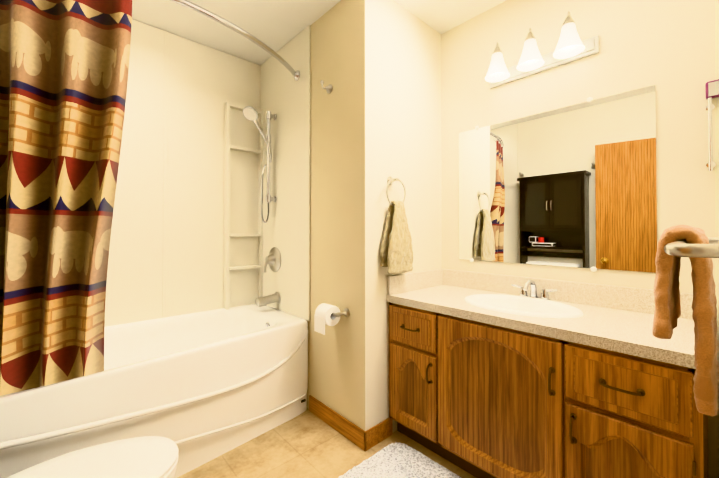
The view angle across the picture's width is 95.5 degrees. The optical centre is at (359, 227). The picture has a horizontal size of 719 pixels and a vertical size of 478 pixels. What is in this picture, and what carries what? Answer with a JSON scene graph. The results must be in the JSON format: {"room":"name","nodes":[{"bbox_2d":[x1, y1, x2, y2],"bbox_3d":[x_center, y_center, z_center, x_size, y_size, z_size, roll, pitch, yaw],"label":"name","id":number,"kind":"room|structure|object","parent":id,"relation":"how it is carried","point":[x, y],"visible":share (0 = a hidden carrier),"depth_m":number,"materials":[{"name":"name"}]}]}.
{"room":"bathroom","nodes":[
{"label":"bathroom","id":0,"kind":"room"},
{"bbox_2d":[132,0,505,64],"bbox_3d":[0.131,-1.369,0.990,2.580,0.050,4.015,1,-1,-42],"label":"ceiling","id":1,"kind":"structure","parent":0,"point":[275,25],"depth_m":2.08,"materials":[{"name":"paint"}]},
{"bbox_2d":[178,408,475,477],"bbox_3d":[0.131,1.201,0.961,2.580,0.050,4.015,1,-1,-42],"label":"floor","id":2,"kind":"structure","parent":0,"point":[307,443],"depth_m":1.70,"materials":[{"name":"tile"}]},
{"bbox_2d":[7,436,178,477],"bbox_3d":[-0.889,0.771,0.899,0.693,0.808,0.520,1,-1,-42],"label":"toilet","id":3,"kind":"object","parent":2,"relation":"on","point":[148,457],"visible":1,"depth_m":1.03,"materials":[{"name":"white ceramic"}]},
{"bbox_2d":[0,19,310,477],"bbox_3d":[-1.106,-0.073,1.798,1.616,2.517,0.887,1,-1,-42],"label":"bathtub","id":4,"kind":"object","parent":2,"relation":"on","point":[207,309],"visible":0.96,"depth_m":2.16,"materials":[{"name":"white plastic"}]},
{"bbox_2d":[0,0,299,395],"bbox_3d":[-0.929,-0.206,1.605,1.589,1.749,0.319,1,-1,-42],"label":"shower curtain","id":5,"kind":"object","parent":4,"relation":"attached to","point":[64,67],"visible":0.98,"depth_m":1.31,"materials":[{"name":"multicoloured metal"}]},
{"bbox_2d":[338,442,460,477],"bbox_3d":[0.294,1.165,1.325,0.536,0.038,0.829,1,-1,-42],"label":"bath mat","id":6,"kind":"object","parent":2,"relation":"on","point":[397,460],"visible":1,"depth_m":1.58,"materials":[{"name":"white fabric"}]},
{"bbox_2d":[386,269,707,477],"bbox_3d":[0.765,0.726,1.564,0.592,0.914,1.249,1,-1,-42],"label":"bathroom vanity","id":7,"kind":"object","parent":2,"relation":"on","point":[498,376],"visible":0.96,"depth_m":1.34,"materials":[{"name":"brown wood"}]},
{"bbox_2d":[464,294,583,318],"bbox_3d":[0.769,0.442,1.583,0.390,0.150,0.530,1,-1,-42],"label":"sink","id":8,"kind":"object","parent":7,"relation":"in","point":[532,306],"depth_m":1.62,"materials":[{"name":"white ceramic"}]},
{"bbox_2d":[511,280,557,300],"bbox_3d":[0.881,0.326,1.686,0.149,0.111,0.226,1,-1,-42],"label":"faucet","id":9,"kind":"object","parent":7,"relation":"on","point":[523,296],"depth_m":1.70,"materials":[{"name":"silver metal"}]},
{"bbox_2d":[307,0,441,432],"bbox_3d":[-0.118,-0.066,2.541,0.840,2.520,1.365,1,-1,-42],"label":"wall","id":10,"kind":"structure","parent":0,"point":[375,118],"depth_m":1.92,"materials":[{"name":"paint"}]},
{"bbox_2d":[320,80,332,93],"bbox_3d":[-0.206,-0.847,1.970,0.068,0.062,0.054,1,-1,-42],"label":"hook","id":11,"kind":"object","parent":10,"relation":"attached to","point":[329,87],"visible":1,"depth_m":1.97,"materials":[{"name":"silver metal"}]},
{"bbox_2d":[314,303,349,334],"bbox_3d":[-0.168,0.517,1.865,0.134,0.149,0.192,1,-1,-42],"label":"paper holder","id":12,"kind":"object","parent":10,"relation":"attached to","point":[327,314],"visible":1,"depth_m":1.83,"materials":[{"name":"white paper"}]},
{"bbox_2d":[309,395,391,450],"bbox_3d":[-0.029,1.128,1.137,2.340,0.100,1.851,1,-1,-42],"label":"baseboard","id":13,"kind":"structure","parent":10,"relation":"attached to","point":[362,439],"depth_m":1.83,"materials":[{"name":"brown wood"}]},
{"bbox_2d":[380,176,413,273],"bbox_3d":[0.210,-0.018,1.852,0.217,0.554,0.092,1,-1,-42],"label":"towel","id":14,"kind":"object","parent":10,"relation":"attached to","point":[396,252],"visible":1,"depth_m":1.81,"materials":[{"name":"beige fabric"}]},
{"bbox_2d":[441,0,718,477],"bbox_3d":[1.096,-0.075,1.743,0.120,2.520,1.450,1,-1,-42],"label":"wall","id":15,"kind":"structure","parent":0,"point":[669,49],"depth_m":1.55,"materials":[{"name":"paint"}]},
{"bbox_2d":[485,11,599,88],"bbox_3d":[0.914,-0.944,1.726,0.183,0.200,0.545,1,-1,-42],"label":"vanity light","id":16,"kind":"object","parent":15,"relation":"attached to","point":[571,46],"visible":1,"depth_m":1.69,"materials":[{"name":"white glass"}]},
{"bbox_2d":[459,85,656,272],"bbox_3d":[0.971,-0.208,1.779,0.016,0.857,0.960,1,-1,-42],"label":"mirror","id":17,"kind":"object","parent":15,"relation":"attached to","point":[575,185],"visible":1,"depth_m":1.68,"materials":[{"name":"clear glass"}]},
{"bbox_2d":[705,79,718,170],"bbox_3d":[1.403,-0.401,1.288,0.041,0.360,0.053,1,-1,-42],"label":"wall decoration","id":18,"kind":"object","parent":15,"relation":"attached to","point":[711,89],"visible":1,"depth_m":1.29,"materials":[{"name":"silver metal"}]},
{"bbox_3d":[0.634,-0.090,0.423,2.340,2.520,0.120,1,-1,-42],"label":"wall","id":19,"kind":"structure","parent":0,"visible":0},
{"bbox_2d":[652,225,718,415],"bbox_3d":[0.779,0.173,0.736,0.742,0.355,0.150,1,-1,-42],"label":"towel","id":20,"kind":"object","parent":19,"relation":"attached to","point":[698,247],"visible":1,"depth_m":0.63,"materials":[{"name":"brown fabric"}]}
]}

